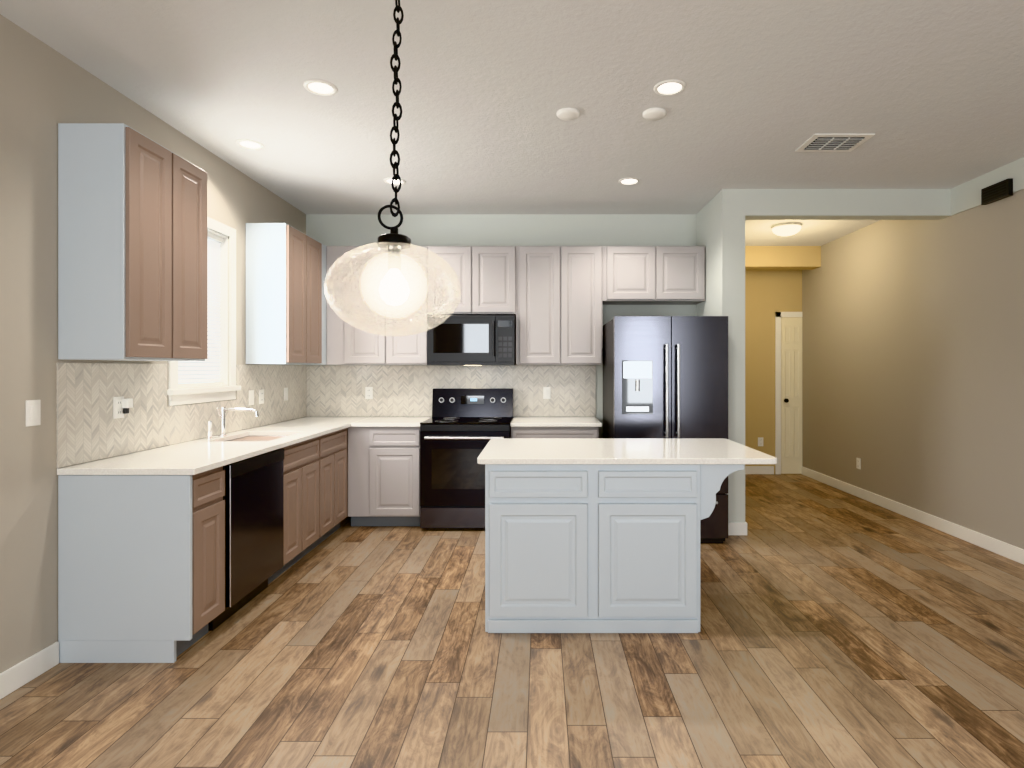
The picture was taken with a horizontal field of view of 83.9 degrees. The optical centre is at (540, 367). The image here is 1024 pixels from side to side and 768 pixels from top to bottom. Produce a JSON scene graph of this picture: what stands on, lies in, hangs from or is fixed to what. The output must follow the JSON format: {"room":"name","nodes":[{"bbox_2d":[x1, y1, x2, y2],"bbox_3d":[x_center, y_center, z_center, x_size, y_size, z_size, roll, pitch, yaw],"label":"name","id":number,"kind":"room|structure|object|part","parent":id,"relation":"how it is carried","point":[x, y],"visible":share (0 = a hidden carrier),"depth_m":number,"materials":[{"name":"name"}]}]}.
{"room":"kitchen","nodes":[
{"label":"kitchen","id":0,"kind":"room"},
{"bbox_2d":[0,14,305,672],"bbox_3d":[-2.320,-0.050,1.640,0.120,2.860,7.920,0,0,0],"label":"wall","id":1,"kind":"structure","parent":0,"point":[45,89],"depth_m":2.56,"materials":[{"name":"beige paint"}]},
{"bbox_2d":[0,642,58,698],"bbox_3d":[-2.253,1.327,0.243,0.014,0.105,4.825,0,0,0],"label":"baseboard","id":2,"kind":"structure","parent":1,"relation":"attached to","point":[23,672],"depth_m":2.49,"materials":[{"name":"white wood"}]},
{"bbox_2d":[26,400,40,426],"bbox_3d":[-2.256,0.200,2.530,0.009,0.115,0.070,0,0,0],"label":"light switch","id":3,"kind":"object","parent":1,"relation":"attached to","point":[33,412],"visible":1,"depth_m":2.52,"materials":[{"name":"white plastic"}]},
{"bbox_2d":[58,123,177,360],"bbox_3d":[-2.094,-0.593,2.823,0.326,1.105,0.324,0,0,0],"label":"upper cabinet","id":4,"kind":"object","parent":1,"relation":"attached to","point":[132,244],"depth_m":2.66,"materials":[{"name":"grey paint"}]},
{"bbox_2d":[57,363,308,467],"bbox_3d":[-2.255,0.221,4.067,0.009,0.492,2.824,0,0,0],"label":"tile backsplash","id":5,"kind":"structure","parent":1,"relation":"attached to","point":[89,428],"depth_m":3.23,"materials":[{"name":"tile"}]},
{"bbox_2d":[113,396,132,418],"bbox_3d":[-2.230,0.210,3.040,0.040,0.115,0.090,0,0,0],"label":"outlet","id":6,"kind":"object","parent":5,"relation":"attached to","point":[117,408],"depth_m":3.04,"materials":[{"name":"white plastic"}]},
{"bbox_3d":[-2.226,0.205,3.065,0.032,0.080,0.040,0,0,0],"label":"electrical outlet with charger plug","id":7,"kind":"part","parent":6,"relation":"part of","materials":[{"name":"white plastic"}]},
{"bbox_2d":[249,390,253,404],"bbox_3d":[-2.246,0.230,4.420,0.009,0.115,0.070,0,0,0],"label":"outlet","id":8,"kind":"object","parent":5,"relation":"attached to","point":[251,397],"visible":1,"depth_m":4.41,"materials":[{"name":"white plastic"}]},
{"bbox_2d":[259,389,263,403],"bbox_3d":[-2.246,0.230,4.580,0.008,0.115,0.070,0,0,0],"label":"outlet","id":9,"kind":"object","parent":5,"relation":"attached to","point":[261,396],"visible":1,"depth_m":4.57,"materials":[{"name":"white plastic"}]},
{"bbox_2d":[284,387,287,400],"bbox_3d":[-2.246,0.230,5.020,0.009,0.115,0.070,0,0,0],"label":"outlet","id":10,"kind":"object","parent":5,"relation":"attached to","point":[285,394],"visible":1,"depth_m":5.01,"materials":[{"name":"white plastic"}]},
{"bbox_2d":[178,156,206,360],"bbox_3d":[-2.094,-0.593,3.147,0.326,1.105,0.325,0,0,0],"label":"upper cabinet","id":11,"kind":"object","parent":1,"relation":"attached to","point":[192,180],"depth_m":3.16,"materials":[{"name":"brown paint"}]},
{"bbox_2d":[167,217,240,405],"bbox_3d":[-2.297,-0.395,3.820,0.165,1.250,0.780,0,0,0],"label":"window","id":12,"kind":"structure","parent":1,"relation":"in","point":[178,395],"depth_m":4.11,"materials":[{"name":"white"}]},
{"bbox_2d":[178,232,222,385],"bbox_3d":[-2.310,-0.410,3.820,0.040,1.054,0.572,0,0,0],"label":"window blind slats","id":13,"kind":"structure","parent":12,"relation":"attached to","point":[193,373],"depth_m":3.99,"materials":[{"name":"white plastic"}]},
{"bbox_2d":[246,223,309,364],"bbox_3d":[-2.094,-0.571,4.519,0.326,1.080,0.340,0,0,0],"label":"upper cabinet","id":14,"kind":"object","parent":1,"relation":"attached to","point":[277,254],"depth_m":4.35,"materials":[{"name":"grey paint"}]},
{"bbox_2d":[310,237,325,364],"bbox_3d":[-2.094,-0.571,4.854,0.326,1.080,0.330,0,0,0],"label":"upper cabinet","id":15,"kind":"object","parent":1,"relation":"attached to","point":[317,249],"depth_m":4.94,"materials":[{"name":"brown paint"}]},
{"bbox_2d":[306,214,695,437],"bbox_3d":[-0.285,-0.050,5.540,3.950,2.860,0.120,0,0,0],"label":"wall","id":16,"kind":"structure","parent":0,"point":[521,229],"depth_m":5.48,"materials":[{"name":"white paint"}]},
{"bbox_2d":[309,365,595,416],"bbox_3d":[-0.850,0.221,5.475,2.760,0.492,0.008,0,0,0],"label":"tile backsplash","id":17,"kind":"structure","parent":16,"relation":"attached to","point":[334,390],"depth_m":5.47,"materials":[{"name":"tile"}]},
{"bbox_2d":[365,387,372,398],"bbox_3d":[-1.650,0.240,5.466,0.070,0.115,0.008,0,0,0],"label":"outlet","id":18,"kind":"object","parent":17,"relation":"attached to","point":[368,392],"visible":1,"depth_m":5.46,"materials":[{"name":"white plastic"}]},
{"bbox_2d":[543,387,550,398],"bbox_3d":[0.060,0.240,5.466,0.070,0.115,0.009,0,0,0],"label":"outlet","id":19,"kind":"object","parent":17,"relation":"attached to","point":[546,392],"visible":1,"depth_m":5.46,"materials":[{"name":"white plastic"}]},
{"bbox_2d":[326,246,704,364],"bbox_3d":[-0.226,-0.570,5.314,3.445,1.080,0.326,0,0,0],"label":"upper cabinet","id":20,"kind":"object","parent":16,"relation":"attached to","point":[553,299],"visible":0.85,"depth_m":5.15,"materials":[{"name":"grey paint"}]},
{"bbox_2d":[427,315,515,365],"bbox_3d":[-0.625,-0.249,5.249,0.786,0.452,0.438,0,0,0],"label":"over-the-range microwave","id":21,"kind":"object","parent":20,"relation":"attached to","point":[472,340],"visible":1,"depth_m":5.08,"materials":[{"name":"black plastic"}]},
{"bbox_2d":[0,474,1023,767],"bbox_3d":[0.570,1.410,2.940,5.900,0.060,10.520,0,0,0],"label":"floor","id":22,"kind":"structure","parent":0,"point":[838,628],"depth_m":2.57,"materials":[{"name":"brown wood"}]},
{"bbox_2d":[57,465,224,662],"bbox_3d":[-1.948,0.942,2.816,0.617,0.878,0.313,0,0,0],"label":"base cabinet","id":23,"kind":"object","parent":22,"relation":"on","point":[141,556],"depth_m":2.66,"materials":[{"name":"grey paint"}]},
{"bbox_2d":[57,417,370,476],"bbox_3d":[-1.936,0.483,4.064,0.642,0.030,2.825,0,0,0],"label":"countertop","id":24,"kind":"structure","parent":23,"relation":"on","point":[202,455],"depth_m":3.20,"materials":[{"name":"white stone"}]},
{"bbox_2d":[206,407,258,438],"bbox_3d":[-2.076,0.367,3.836,0.275,0.204,0.205,0,0,0],"label":"faucet","id":25,"kind":"object","parent":24,"relation":"on","point":[222,412],"visible":1,"depth_m":3.90,"materials":[{"name":"silver metal"}]},
{"bbox_2d":[225,433,288,440],"bbox_3d":[-1.950,0.595,3.909,0.400,0.217,0.560,0,0,0],"label":"sink","id":26,"kind":"object","parent":24,"relation":"in","point":[244,436],"depth_m":4.11,"materials":[{"name":"white ceramic"}]},
{"bbox_2d":[208,448,283,630],"bbox_3d":[-1.909,0.943,3.288,0.581,0.875,0.625,0,0,0],"label":"dishwasher","id":27,"kind":"object","parent":22,"relation":"on","point":[253,497],"visible":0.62,"depth_m":3.21,"materials":[{"name":"black metal"}]},
{"bbox_2d":[237,437,320,583],"bbox_3d":[-1.949,0.942,3.915,0.616,0.878,0.628,0,0,0],"label":"base cabinet","id":28,"kind":"object","parent":22,"relation":"on","point":[301,463],"depth_m":3.90,"materials":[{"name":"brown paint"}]},
{"bbox_2d":[321,429,347,541],"bbox_3d":[-1.949,0.942,4.523,0.616,0.878,0.588,0,0,0],"label":"base cabinet","id":29,"kind":"object","parent":22,"relation":"on","point":[334,446],"depth_m":4.54,"materials":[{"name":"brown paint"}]},
{"bbox_2d":[348,425,419,525],"bbox_3d":[-1.340,0.942,5.169,0.632,0.878,0.616,0,0,0],"label":"base cabinet","id":30,"kind":"object","parent":22,"relation":"on","point":[383,471],"depth_m":4.87,"materials":[{"name":"grey paint"}]},
{"bbox_2d":[352,417,431,428],"bbox_3d":[-1.318,0.483,5.156,0.590,0.030,0.642,0,0,0],"label":"countertop","id":31,"kind":"structure","parent":30,"relation":"on","point":[373,422],"depth_m":4.88,"materials":[{"name":"white stone"}]},
{"bbox_2d":[420,388,513,527],"bbox_3d":[-0.640,0.777,5.094,0.760,1.165,0.712,0,0,0],"label":"range","id":32,"kind":"object","parent":22,"relation":"on","point":[460,428],"visible":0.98,"depth_m":4.80,"materials":[{"name":"black metal"}]},
{"bbox_2d":[510,425,598,437],"bbox_3d":[0.122,0.942,5.169,0.756,0.878,0.616,0,0,0],"label":"base cabinet","id":33,"kind":"object","parent":22,"relation":"on","point":[515,433],"depth_m":4.87,"materials":[{"name":"grey paint"}]},
{"bbox_2d":[512,417,601,428],"bbox_3d":[0.132,0.483,5.156,0.777,0.030,0.642,0,0,0],"label":"countertop","id":34,"kind":"structure","parent":33,"relation":"on","point":[517,422],"depth_m":4.88,"materials":[{"name":"white stone"}]},
{"bbox_2d":[481,462,752,632],"bbox_3d":[0.391,0.942,3.361,1.360,0.878,0.819,0,0,0],"label":"kitchen island","id":35,"kind":"object","parent":22,"relation":"on","point":[592,535],"depth_m":2.95,"materials":[{"name":"grey paint"}]},
{"bbox_2d":[477,438,776,463],"bbox_3d":[0.453,0.483,3.370,1.569,0.030,0.850,0,0,0],"label":"island countertop","id":36,"kind":"structure","parent":35,"relation":"on","point":[497,449],"depth_m":3.24,"materials":[{"name":"white stone"}]},
{"bbox_2d":[603,316,727,543],"bbox_3d":[1.020,0.487,4.849,0.890,1.785,0.941,0,0,0],"label":"refrigerator","id":37,"kind":"object","parent":22,"relation":"on","point":[665,376],"visible":0.56,"depth_m":4.44,"materials":[{"name":"black metal"}]},
{"bbox_2d":[0,0,1023,245],"bbox_3d":[0.570,-1.510,2.940,5.900,0.060,10.520,0,0,0],"label":"ceiling","id":38,"kind":"structure","parent":0,"point":[928,94],"depth_m":3.06,"materials":[{"name":"grey paint"}]},
{"bbox_2d":[236,139,263,149],"bbox_3d":[-1.920,-1.476,3.760,0.170,0.007,0.170,0,0,0],"label":"recessed light","id":39,"kind":"object","parent":38,"relation":"in","point":[249,144],"visible":1,"depth_m":3.76,"materials":[{"name":"white plastic"}]},
{"bbox_2d":[303,79,337,95],"bbox_3d":[-1.160,-1.476,3.000,0.170,0.007,0.170,0,0,0],"label":"recessed light","id":40,"kind":"object","parent":38,"relation":"in","point":[320,87],"visible":1,"depth_m":3.00,"materials":[{"name":"white plastic"}]},
{"bbox_2d":[324,0,460,335],"bbox_3d":[-0.450,-0.788,1.750,0.406,1.381,0.406,0,0,0],"label":"pendant lamp","id":41,"kind":"object","parent":38,"relation":"hanging from","point":[394,289],"visible":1,"depth_m":1.73,"materials":[{"name":"clear glass"}]},
{"bbox_2d":[384,177,405,184],"bbox_3d":[-1.155,-1.476,4.500,0.170,0.007,0.170,0,0,0],"label":"recessed light","id":42,"kind":"object","parent":38,"relation":"in","point":[388,180],"visible":0.77,"depth_m":4.51,"materials":[{"name":"white plastic"}]},
{"bbox_2d":[557,108,579,120],"bbox_3d":[0.160,-1.468,3.300,0.136,0.024,0.136,0,0,0],"label":"smoke detector","id":43,"kind":"object","parent":38,"relation":"attached to","point":[567,114],"visible":1,"depth_m":3.27,"materials":[{"name":"white plastic"}]},
{"bbox_2d":[618,177,639,184],"bbox_3d":[0.700,-1.476,4.500,0.170,0.007,0.170,0,0,0],"label":"recessed light","id":44,"kind":"object","parent":38,"relation":"in","point":[628,181],"visible":1,"depth_m":4.50,"materials":[{"name":"white plastic"}]},
{"bbox_2d":[643,108,665,120],"bbox_3d":[0.660,-1.468,3.300,0.136,0.024,0.136,0,0,0],"label":"smoke detector","id":45,"kind":"object","parent":38,"relation":"attached to","point":[652,114],"visible":1,"depth_m":3.27,"materials":[{"name":"white plastic"}]},
{"bbox_2d":[653,79,685,95],"bbox_3d":[0.680,-1.476,3.000,0.170,0.007,0.170,0,0,0],"label":"recessed light","id":46,"kind":"object","parent":38,"relation":"in","point":[669,87],"visible":1,"depth_m":3.00,"materials":[{"name":"white plastic"}]},
{"bbox_2d":[771,222,801,235],"bbox_3d":[2.550,-1.427,5.900,0.300,0.104,0.300,0,0,0],"label":"light","id":47,"kind":"object","parent":38,"relation":"attached to","point":[785,228],"visible":1,"depth_m":5.81,"materials":[{"name":"white glass"}]},
{"bbox_2d":[795,134,874,151],"bbox_3d":[1.920,-1.470,3.730,0.380,0.018,0.280,0,0,0],"label":"ceiling vent","id":48,"kind":"object","parent":38,"relation":"in","point":[832,142],"visible":1,"depth_m":3.70,"materials":[{"name":"white plastic"}]},
{"bbox_2d":[696,189,744,521],"bbox_3d":[1.595,-0.050,6.050,0.190,2.860,2.700,0,0,0],"label":"wall","id":49,"kind":"structure","parent":0,"point":[720,226],"depth_m":4.70,"materials":[{"name":"white paint"}]},
{"bbox_2d":[728,522,746,534],"bbox_3d":[1.697,1.327,6.043,0.014,0.105,2.714,0,0,0],"label":"baseboard","id":50,"kind":"structure","parent":49,"relation":"attached to","point":[740,527],"depth_m":4.69,"materials":[{"name":"white wood"}]},
{"bbox_2d":[745,270,801,473],"bbox_3d":[2.545,-0.050,7.460,1.710,2.860,0.120,0,0,0],"label":"wall","id":51,"kind":"structure","parent":0,"point":[769,294],"depth_m":7.40,"materials":[{"name":"beige paint"}]},
{"bbox_2d":[745,466,773,473],"bbox_3d":[2.380,1.327,7.393,1.300,0.105,0.014,0,0,0],"label":"baseboard","id":52,"kind":"structure","parent":51,"relation":"attached to","point":[748,469],"depth_m":7.39,"materials":[{"name":"white wood"}]},
{"bbox_2d":[758,437,762,445],"bbox_3d":[2.860,0.960,7.396,0.070,0.115,0.008,0,0,0],"label":"outlet","id":53,"kind":"object","parent":51,"relation":"attached to","point":[760,441],"visible":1,"depth_m":7.39,"materials":[{"name":"white plastic"}]},
{"bbox_2d":[775,312,801,473],"bbox_3d":[3.224,0.325,7.391,0.348,2.110,0.018,0,0,0],"label":"door frame","id":54,"kind":"structure","parent":51,"relation":"attached to","point":[778,315],"depth_m":7.38,"materials":[{"name":"white wood"}]},
{"bbox_2d":[781,317,801,473],"bbox_3d":[3.261,0.358,7.362,0.274,2.028,0.074,0,0,0],"label":"hall door","id":55,"kind":"structure","parent":51,"relation":"in","point":[791,395],"depth_m":7.39,"materials":[{"name":"beige wood"}]},
{"bbox_2d":[745,246,820,269],"bbox_3d":[2.545,-1.355,7.010,1.710,0.250,0.220,0,0,0],"label":"wall","id":56,"kind":"structure","parent":0,"point":[782,257],"depth_m":6.90,"materials":[{"name":"beige paint"}]},
{"bbox_2d":[745,189,950,219],"bbox_3d":[2.545,-1.370,4.770,1.710,0.220,0.140,0,0,0],"label":"wall","id":57,"kind":"structure","parent":0,"point":[847,204],"depth_m":4.70,"materials":[{"name":"white paint"}]},
{"bbox_2d":[802,157,1023,548],"bbox_3d":[3.454,-0.050,2.940,0.132,2.860,10.520,0,0,0],"label":"wall","id":58,"kind":"structure","parent":0,"point":[912,363],"depth_m":4.99,"materials":[{"name":"beige paint"}]},
{"bbox_2d":[856,458,860,468],"bbox_3d":[3.396,1.020,6.080,0.008,0.115,0.070,0,0,0],"label":"outlet","id":59,"kind":"object","parent":58,"relation":"attached to","point":[858,463],"visible":1,"depth_m":6.08,"materials":[{"name":"white plastic"}]},
{"bbox_2d":[801,466,1023,564],"bbox_3d":[3.393,1.327,2.600,0.014,0.105,9.600,0,0,0],"label":"baseboard","id":60,"kind":"structure","parent":58,"relation":"attached to","point":[1014,553],"depth_m":4.97,"materials":[{"name":"white wood"}]},
{"bbox_2d":[981,178,1012,204],"bbox_3d":[3.369,-1.300,4.205,0.038,0.120,0.250,0,0,0],"label":"sensor box","id":61,"kind":"object","parent":58,"relation":"attached to","point":[1003,189],"visible":1,"depth_m":4.17,"materials":[{"name":"black plastic"}]}
]}

